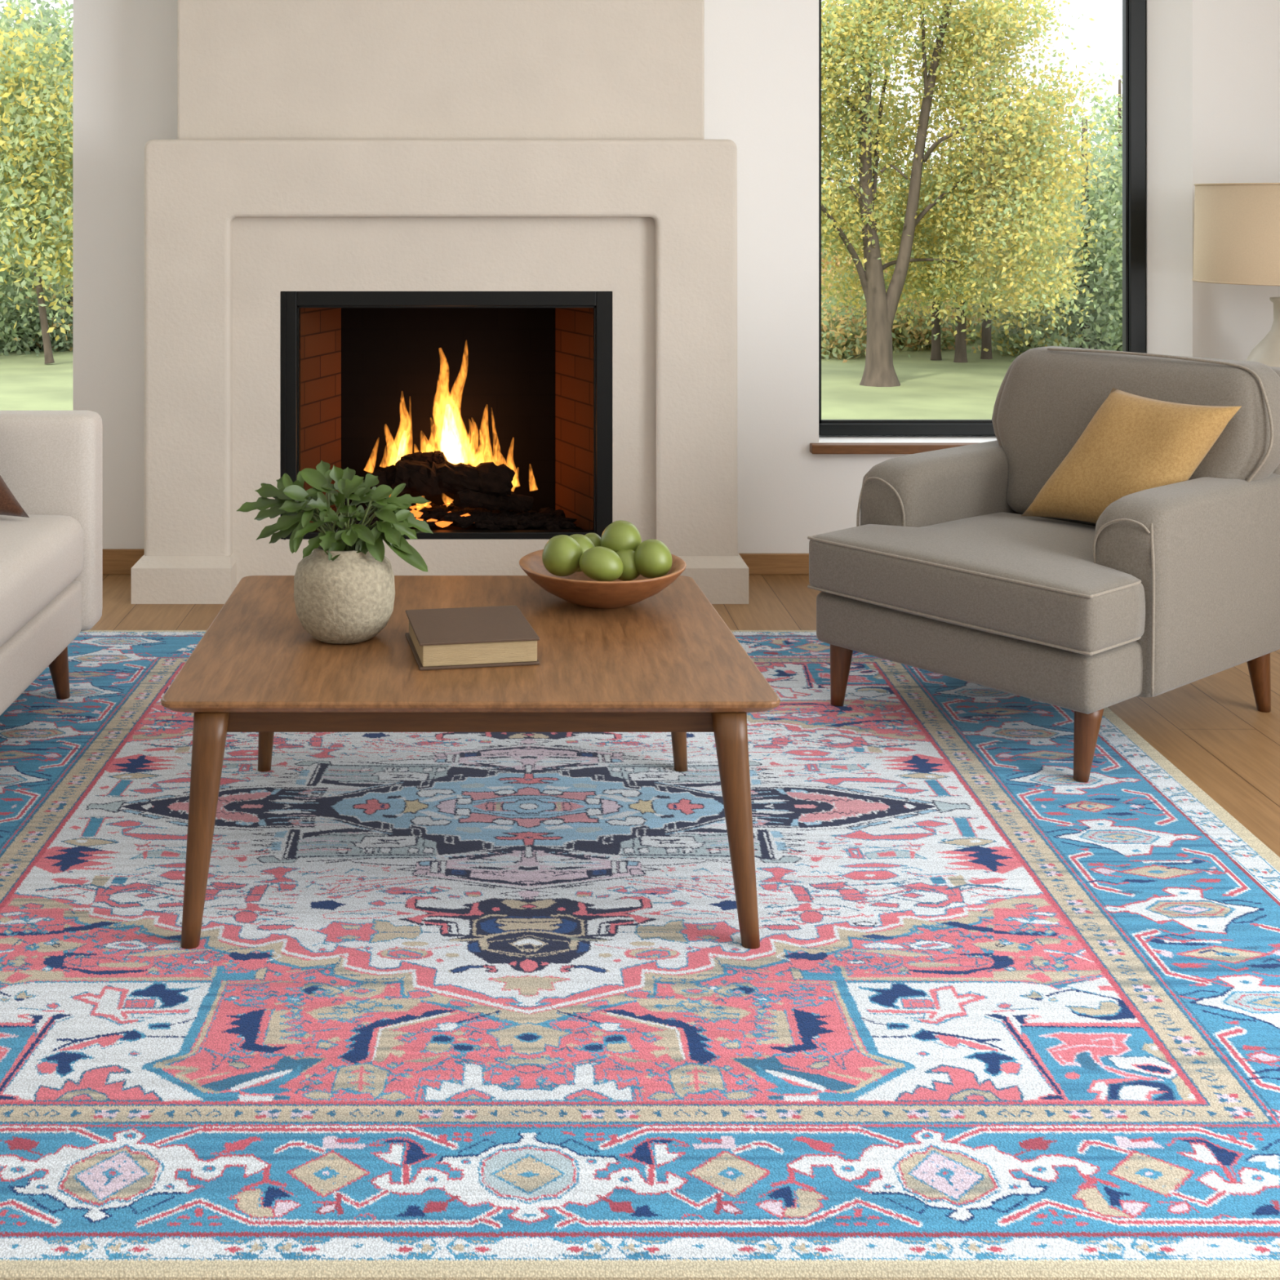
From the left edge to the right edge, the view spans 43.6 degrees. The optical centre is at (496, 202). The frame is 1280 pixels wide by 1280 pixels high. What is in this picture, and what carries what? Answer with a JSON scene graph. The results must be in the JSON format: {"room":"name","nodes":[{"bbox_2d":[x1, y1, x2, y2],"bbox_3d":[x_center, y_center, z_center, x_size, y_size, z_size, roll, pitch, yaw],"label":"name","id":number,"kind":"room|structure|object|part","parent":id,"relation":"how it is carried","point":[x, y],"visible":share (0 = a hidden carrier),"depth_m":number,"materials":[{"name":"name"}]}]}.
{"room":"living room","nodes":[
{"label":"living room","id":0,"kind":"room"},
{"bbox_2d":[72,0,1279,553],"bbox_3d":[0.110,-0.115,5.505,6.620,2.750,0.230,0,0,0],"label":"wall","id":1,"kind":"structure","parent":0,"point":[1213,66],"depth_m":5.39,"materials":[{"name":"white paint"}]},
{"bbox_2d":[102,548,144,574],"bbox_3d":[-2.170,1.218,5.383,2.060,0.085,0.014,0,0,0],"label":"baseboard","id":2,"kind":"structure","parent":1,"relation":"attached to","point":[115,561],"depth_m":5.38,"materials":[{"name":"brown wood"}]},
{"bbox_2d":[738,553,808,574],"bbox_3d":[2.067,1.225,5.383,2.545,0.070,0.014,0,0,0],"label":"baseboard","id":3,"kind":"structure","parent":1,"relation":"attached to","point":[757,563],"depth_m":5.38,"materials":[{"name":"brown wood"}]},
{"bbox_2d":[809,443,976,453],"bbox_3d":[1.730,0.832,5.367,1.340,0.032,0.045,0,0,0],"label":"window sill","id":4,"kind":"structure","parent":1,"relation":"attached to","point":[815,448],"depth_m":5.34,"materials":[{"name":"brown wood"}]},
{"bbox_2d":[818,0,1146,435],"bbox_3d":[1.653,-0.191,5.537,1.190,1.998,0.070,0,0,0],"label":"window","id":5,"kind":"structure","parent":1,"relation":"in","point":[1134,11],"depth_m":5.50,"materials":[{"name":"black metal"}]},
{"bbox_2d":[88,574,1279,857],"bbox_3d":[0.110,1.290,2.010,6.620,0.060,7.220,0,0,0],"label":"floor","id":6,"kind":"structure","parent":0,"point":[1211,728],"depth_m":3.95,"materials":[{"name":"brown wood"}]},
{"bbox_2d":[0,410,102,715],"bbox_3d":[-1.509,0.861,3.058,0.942,0.803,2.315,0,0,0],"label":"sofa","id":7,"kind":"object","parent":6,"relation":"on","point":[51,461],"visible":1,"depth_m":4.02,"materials":[{"name":"beige fabric"}]},
{"bbox_2d":[0,475,29,517],"bbox_3d":[-1.468,0.610,3.958,0.625,0.340,0.148,0,0,0],"label":"throw pillow","id":8,"kind":"object","parent":7,"relation":"on","point":[9,505],"visible":1,"depth_m":3.92,"materials":[{"name":"brown fabric"}]},
{"bbox_3d":[-1.496,1.039,3.050,0.868,0.142,2.100,0,0,0],"label":"seat","id":9,"kind":"part","parent":7,"relation":"part of","materials":[{"name":"beige fabric"}]},
{"bbox_2d":[0,514,83,646],"bbox_3d":[-1.426,0.881,3.572,0.756,0.206,1.032,0,0,0],"label":"seat cushion","id":10,"kind":"object","parent":7,"relation":"on","point":[42,555],"depth_m":3.73,"materials":[{"name":"beige fabric"}]},
{"bbox_3d":[-1.105,1.175,3.989,0.058,0.154,0.073,0,0,0],"label":"leg","id":11,"kind":"part","parent":7,"relation":"part of","materials":[{"name":"brown wood"}]},
{"bbox_2d":[131,0,748,604],"bbox_3d":[-0.178,-0.115,5.237,1.937,2.750,0.505,0,0,0],"label":"fireplace","id":12,"kind":"object","parent":6,"relation":"on","point":[377,233],"visible":0.81,"depth_m":5.08,"materials":[{"name":"paint"}]},
{"bbox_3d":[-0.170,0.644,5.232,1.390,1.232,0.295,0,0,0],"label":"panel","id":13,"kind":"part","parent":12,"relation":"part of","materials":[{"name":"paint"}]},
{"bbox_2d":[315,502,577,529],"bbox_3d":[-0.170,1.048,5.284,0.872,0.078,0.305,0,0,0],"label":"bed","id":14,"kind":"object","parent":12,"relation":"on","point":[548,518],"visible":0.66,"depth_m":5.20,"materials":[{"name":"brown wood"}]},
{"bbox_2d":[363,451,421,490],"bbox_3d":[-0.348,0.910,5.272,0.254,0.154,0.097,0,0,-30],"label":"log","id":15,"kind":"object","parent":14,"relation":"on","point":[385,475],"visible":0.36,"depth_m":5.23,"materials":[{"name":"black wood"}]},
{"bbox_2d":[409,502,474,527],"bbox_3d":[-0.202,1.038,5.280,0.289,0.047,0.289,0,0,0],"label":"embers","id":16,"kind":"object","parent":14,"relation":"on","point":[416,513],"visible":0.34,"depth_m":5.19,"materials":[{"name":"orange"}]},
{"bbox_2d":[453,488,533,513],"bbox_3d":[-0.011,0.985,5.261,0.294,0.094,0.066,0,0,-30],"label":"log","id":17,"kind":"object","parent":14,"relation":"on","point":[465,498],"visible":0.96,"depth_m":5.23,"materials":[{"name":"black wood"}]},
{"bbox_2d":[391,459,515,497],"bbox_3d":[-0.146,0.915,5.253,0.414,0.130,0.124,0,0,-3],"label":"log","id":18,"kind":"object","parent":17,"relation":"on","point":[424,478],"visible":0.96,"depth_m":5.21,"materials":[{"name":"black wood"}]},
{"bbox_2d":[400,450,448,464],"bbox_3d":[-0.243,0.863,5.300,0.169,0.070,0.063,0,0,6],"label":"log","id":19,"kind":"object","parent":18,"relation":"on","point":[437,456],"visible":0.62,"depth_m":5.28,"materials":[{"name":"black wood"}]},
{"bbox_3d":[-0.162,0.682,5.111,1.063,0.794,0.058,0,0,0],"label":"metal frame","id":20,"kind":"part","parent":12,"relation":"part of","materials":[{"name":"black metal"}]},
{"bbox_2d":[0,630,1279,1279],"bbox_3d":[0.065,1.254,3.248,2.928,0.010,2.788,0,0,0],"label":"area rug","id":21,"kind":"object","parent":6,"relation":"on","point":[446,1006],"visible":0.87,"depth_m":2.47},
{"bbox_2d":[160,575,780,949],"bbox_3d":[-0.046,1.046,3.126,1.056,0.406,0.936,0,0,0],"label":"coffee table","id":22,"kind":"object","parent":21,"relation":"on","point":[667,660],"visible":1,"depth_m":2.78,"materials":[{"name":"brown wood"}]},
{"bbox_3d":[-0.492,1.058,2.704,0.063,0.381,0.101,0,0,15],"label":"leg","id":23,"kind":"part","parent":22,"relation":"part of","materials":[{"name":"brown wood"}]},
{"bbox_3d":[-0.493,1.058,3.481,0.066,0.381,0.066,0,0,0],"label":"leg","id":24,"kind":"part","parent":22,"relation":"part of","materials":[{"name":"brown wood"}]},
{"bbox_2d":[293,541,395,644],"bbox_3d":[-0.295,0.753,3.079,0.195,0.178,0.191,0,0,0],"label":"vase","id":25,"kind":"object","parent":22,"relation":"on","point":[348,598],"visible":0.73,"depth_m":3.01,"materials":[{"name":"beige ceramic"}]},
{"bbox_2d":[236,460,433,572],"bbox_3d":[-0.312,0.662,3.074,0.381,0.304,0.163,0,0,0],"label":"leafy cuttings","id":26,"kind":"object","parent":25,"relation":"in","point":[394,522],"visible":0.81,"depth_m":3.06,"materials":[{"name":"green plant"}]},
{"bbox_2d":[405,605,539,670],"bbox_3d":[-0.050,0.818,2.995,0.220,0.049,0.238,0,0,-9],"label":"book","id":27,"kind":"object","parent":22,"relation":"on","point":[480,637],"visible":1,"depth_m":2.90,"materials":[{"name":"paper"}]},
{"bbox_2d":[519,549,686,608],"bbox_3d":[0.222,0.800,3.345,0.351,0.086,0.351,0,0,0],"label":"fruit bowl","id":28,"kind":"object","parent":22,"relation":"on","point":[578,588],"visible":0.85,"depth_m":3.23,"materials":[{"name":"brown wood"}]},
{"bbox_2d":[542,534,582,576],"bbox_3d":[0.137,0.736,3.310,0.086,0.085,0.086,0,0,24],"label":"fruit","id":29,"kind":"object","parent":28,"relation":"in","point":[562,553],"visible":0.94,"depth_m":3.28,"materials":[{"name":"green food"}]},
{"bbox_2d":[569,533,595,572],"bbox_3d":[0.172,0.748,3.385,0.080,0.077,0.080,0,0,0],"label":"fruit","id":30,"kind":"object","parent":28,"relation":"in","point":[584,541],"visible":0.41,"depth_m":3.37,"materials":[{"name":"green food"}]},
{"bbox_2d":[584,533,600,546],"bbox_3d":[0.204,0.740,3.430,0.052,0.050,0.052,0,0,0],"label":"fruit","id":31,"kind":"object","parent":28,"relation":"in","point":[594,538],"visible":0.41,"depth_m":3.41,"materials":[{"name":"green food"}]},
{"bbox_2d":[578,546,623,581],"bbox_3d":[0.214,0.743,3.265,0.090,0.071,0.073,0,0,-16],"label":"fruit","id":32,"kind":"object","parent":28,"relation":"in","point":[598,563],"visible":0.97,"depth_m":3.24,"materials":[{"name":"green food"}]},
{"bbox_2d":[616,549,639,581],"bbox_3d":[0.272,0.764,3.345,0.068,0.065,0.068,0,0,0],"label":"fruit","id":33,"kind":"object","parent":28,"relation":"in","point":[630,572],"visible":0.62,"depth_m":3.32,"materials":[{"name":"green food"}]},
{"bbox_2d":[600,520,641,552],"bbox_3d":[0.265,0.723,3.390,0.088,0.087,0.088,0,0,25],"label":"fruit","id":34,"kind":"object","parent":33,"relation":"on","point":[620,535],"visible":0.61,"depth_m":3.36,"materials":[{"name":"green food"}]},
{"bbox_2d":[634,539,671,578],"bbox_3d":[0.326,0.748,3.330,0.082,0.079,0.082,0,0,0],"label":"fruit","id":35,"kind":"object","parent":28,"relation":"in","point":[652,557],"visible":0.98,"depth_m":3.30,"materials":[{"name":"green food"}]},
{"bbox_3d":[0.386,1.058,3.481,0.066,0.381,0.066,0,0,0],"label":"leg","id":36,"kind":"part","parent":22,"relation":"part of","materials":[{"name":"brown wood"}]},
{"bbox_3d":[0.402,1.058,2.703,0.063,0.381,0.102,0,0,-17],"label":"leg","id":37,"kind":"part","parent":22,"relation":"part of","materials":[{"name":"brown wood"}]},
{"bbox_2d":[807,346,1279,782],"bbox_3d":[1.398,0.825,3.959,0.994,0.874,0.835,0,0,-39],"label":"armchair","id":38,"kind":"object","parent":21,"relation":"on","point":[1173,586],"visible":0.95,"depth_m":3.75,"materials":[{"name":"beige fabric"}]},
{"bbox_3d":[0.858,1.167,3.964,0.070,0.168,0.062,0,0,-39],"label":"leg","id":39,"kind":"part","parent":38,"relation":"part of","materials":[{"name":"brown wood"}]},
{"bbox_3d":[1.261,0.878,4.284,0.728,0.427,0.159,0,0,-39],"label":"arm","id":40,"kind":"part","parent":38,"relation":"part of","materials":[{"name":"beige fabric"}]},
{"bbox_2d":[808,511,1145,652],"bbox_3d":[1.267,0.896,3.864,0.672,0.184,0.781,0,0,-39],"label":"seat cushion","id":41,"kind":"object","parent":38,"relation":"on","point":[989,581],"depth_m":3.66,"materials":[{"name":"beige fabric"}]},
{"bbox_3d":[1.374,1.032,3.951,0.913,0.127,0.758,0,0,-39],"label":"seat","id":42,"kind":"part","parent":38,"relation":"part of","materials":[{"name":"beige fabric"}]},
{"bbox_3d":[1.280,1.167,3.444,0.070,0.168,0.062,0,0,-39],"label":"leg","id":43,"kind":"part","parent":38,"relation":"part of","materials":[{"name":"brown wood"}]},
{"bbox_2d":[1021,387,1240,523],"bbox_3d":[1.566,0.641,3.947,0.202,0.333,0.494,0,0,-38],"label":"throw pillow","id":44,"kind":"object","parent":38,"relation":"on","point":[1133,443],"visible":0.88,"depth_m":3.90,"materials":[{"name":"yellow fabric"}]},
{"bbox_2d":[991,346,1279,525],"bbox_3d":[1.640,0.617,4.123,0.280,0.437,0.775,0,0,-39],"label":"cushion","id":45,"kind":"object","parent":38,"relation":"on","point":[1047,397],"depth_m":4.10,"materials":[{"name":"beige fabric"}]},
{"bbox_3d":[1.676,0.878,3.771,0.728,0.427,0.159,0,0,-39],"label":"arm","id":46,"kind":"part","parent":38,"relation":"part of","materials":[{"name":"beige fabric"}]},
{"bbox_3d":[1.880,1.172,3.930,0.075,0.180,0.062,0,0,-39],"label":"leg","id":47,"kind":"part","parent":38,"relation":"part of","materials":[{"name":"brown wood"}]},
{"bbox_3d":[1.716,0.752,4.215,0.177,0.675,0.760,0,0,-39],"label":"frame","id":48,"kind":"part","parent":38,"relation":"part of","materials":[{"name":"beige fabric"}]},
{"bbox_3d":[2.490,0.983,5.020,0.410,0.556,0.410,0,0,0],"label":"side table","id":49,"kind":"object","parent":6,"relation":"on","visible":0},
{"bbox_2d":[1191,182,1279,367],"bbox_3d":[2.490,0.323,5.020,0.543,0.763,0.543,0,0,0],"label":"table lamp","id":50,"kind":"object","parent":49,"relation":"on","point":[1237,236],"visible":0.81,"depth_m":4.89,"materials":[{"name":"beige fabric"}]},
{"bbox_3d":[2.490,0.098,5.020,0.536,0.310,0.536,0,0,0],"label":"lamp shade","id":51,"kind":"part","parent":50,"relation":"part of","materials":[{"name":"fabric"}]},
{"label":"outside","id":52,"kind":"structure","parent":0,"visible":0},
{"bbox_2d":[0,275,1119,419],"bbox_3d":[0.000,1.860,33.200,60.000,0.100,55.000,0,0,0],"label":"ground","id":53,"kind":"structure","parent":52,"point":[944,388],"depth_m":15.83,"materials":[{"name":"green plant"}]},
{"bbox_2d":[0,0,65,342],"bbox_3d":[-6.572,-0.444,19.534,2.575,4.880,3.760,0,0,0],"label":"tree","id":54,"kind":"object","parent":53,"relation":"on","point":[7,288],"visible":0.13,"depth_m":19.59,"materials":[{"name":"green plant"}]},
{"bbox_2d":[0,207,66,306],"bbox_3d":[-6.790,0.856,22.967,4.363,3.964,4.279,0,0,7],"label":"tree","id":55,"kind":"object","parent":53,"relation":"on","point":[32,290],"visible":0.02,"depth_m":22.35,"materials":[{"name":"green plant"}]},
{"bbox_2d":[0,0,72,364],"bbox_3d":[-5.422,-0.319,18.524,3.031,4.406,3.971,0,0,0],"label":"tree","id":56,"kind":"object","parent":53,"relation":"on","point":[36,148],"visible":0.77,"depth_m":17.86,"materials":[{"name":"green plant"}]},
{"bbox_2d":[0,0,72,345],"bbox_3d":[-6.061,-0.696,21.009,3.839,5.171,4.439,0,0,-23],"label":"tree","id":57,"kind":"object","parent":53,"relation":"on","point":[24,3],"visible":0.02,"depth_m":20.40,"materials":[{"name":"green plant"}]},
{"bbox_2d":[0,270,72,355],"bbox_3d":[-6.257,1.595,20.415,2.156,1.896,2.458,0,0,0],"label":"shrub","id":58,"kind":"object","parent":53,"relation":"on","point":[6,339],"visible":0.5,"depth_m":20.07,"materials":[{"name":"green plant"}]},
{"bbox_2d":[0,273,72,356],"bbox_3d":[-5.558,1.628,20.850,2.393,1.922,2.753,0,0,0],"label":"shrub","id":59,"kind":"object","parent":53,"relation":"on","point":[57,323],"visible":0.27,"depth_m":20.27,"materials":[{"name":"green plant"}]},
{"bbox_2d":[821,243,914,362],"bbox_3d":[4.190,1.582,19.956,2.134,2.207,2.702,0,0,24],"label":"shrub","id":60,"kind":"object","parent":53,"relation":"on","point":[835,342],"visible":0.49,"depth_m":19.32,"materials":[{"name":"green plant"}]},
{"bbox_2d":[821,156,953,351],"bbox_3d":[4.522,0.943,21.293,3.223,3.311,4.477,0,0,0],"label":"tree","id":61,"kind":"object","parent":53,"relation":"on","point":[823,256],"visible":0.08,"depth_m":20.61,"materials":[{"name":"green plant"}]},
{"bbox_2d":[821,137,973,304],"bbox_3d":[6.186,0.959,25.057,4.872,4.693,4.380,0,0,11],"label":"tree","id":62,"kind":"object","parent":53,"relation":"on","point":[909,167],"visible":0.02,"depth_m":24.67,"materials":[{"name":"green plant"}]},
{"bbox_2d":[829,154,1015,360],"bbox_3d":[5.178,0.615,18.758,2.718,2.521,3.842,0,0,0],"label":"tree","id":63,"kind":"object","parent":53,"relation":"on","point":[935,355],"visible":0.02,"depth_m":18.85,"materials":[{"name":"green plant"}]},
{"bbox_2d":[846,288,999,352],"bbox_3d":[5.484,1.634,20.620,2.510,2.165,2.523,0,0,0],"label":"shrub","id":64,"kind":"object","parent":53,"relation":"on","point":[916,334],"visible":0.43,"depth_m":20.12,"materials":[{"name":"green plant"}]},
{"bbox_2d":[906,294,1012,346],"bbox_3d":[6.553,1.641,21.383,2.882,2.006,2.605,0,0,0],"label":"shrub","id":65,"kind":"object","parent":53,"relation":"on","point":[966,317],"visible":0.09,"depth_m":20.78,"materials":[{"name":"green plant"}]},
{"bbox_2d":[821,0,1122,386],"bbox_3d":[4.096,-0.709,16.152,4.140,5.276,3.463,0,0,-8],"label":"tree","id":66,"kind":"object","parent":53,"relation":"on","point":[1015,177],"visible":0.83,"depth_m":15.74,"materials":[{"name":"green plant"}]},
{"bbox_2d":[884,139,1084,362],"bbox_3d":[5.516,0.524,18.693,2.753,2.703,3.585,0,0,0],"label":"tree","id":67,"kind":"object","parent":53,"relation":"on","point":[960,355],"visible":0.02,"depth_m":18.54,"materials":[{"name":"green plant"}]},
{"bbox_2d":[902,143,1122,359],"bbox_3d":[5.966,0.551,18.865,2.468,2.678,3.641,0,0,0],"label":"tree","id":68,"kind":"object","parent":53,"relation":"on","point":[986,343],"visible":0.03,"depth_m":18.45,"materials":[{"name":"green plant"}]},
{"bbox_2d":[940,269,1118,361],"bbox_3d":[6.589,1.626,19.508,2.302,1.932,2.730,0,0,0],"label":"shrub","id":69,"kind":"object","parent":53,"relation":"on","point":[1016,333],"visible":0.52,"depth_m":19.00,"materials":[{"name":"green plant"}]},
{"bbox_2d":[991,280,1120,349],"bbox_3d":[7.405,1.526,20.213,2.360,2.337,2.814,0,0,-32],"label":"shrub","id":70,"kind":"object","parent":53,"relation":"on","point":[1112,307],"visible":0.02,"depth_m":19.60,"materials":[{"name":"green plant"}]},
{"bbox_2d":[1009,87,1122,351],"bbox_3d":[7.198,0.560,19.177,2.536,3.985,4.153,0,0,8],"label":"tree","id":71,"kind":"object","parent":53,"relation":"on","point":[1109,255],"visible":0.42,"depth_m":18.70,"materials":[{"name":"green plant"}]},
{"bbox_2d":[1023,134,1119,300],"bbox_3d":[8.826,0.929,24.053,4.386,4.137,4.202,0,0,0],"label":"tree","id":72,"kind":"object","parent":53,"relation":"on","point":[1113,137],"visible":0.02,"depth_m":23.68,"materials":[{"name":"green plant"}]},
{"bbox_2d":[1048,53,1122,232],"bbox_3d":[10.882,-0.181,26.910,2.994,4.722,4.281,0,0,0],"label":"tree","id":73,"kind":"object","parent":53,"relation":"on","point":[1108,113],"visible":0.08,"depth_m":26.98,"materials":[{"name":"green plant"}]},
{"bbox_2d":[1062,306,1122,351],"bbox_3d":[8.093,1.688,19.699,2.339,2.227,2.882,0,0,0],"label":"shrub","id":74,"kind":"object","parent":53,"relation":"on","point":[1121,347],"visible":0.02,"depth_m":19.48,"materials":[{"name":"green plant"}]}
]}

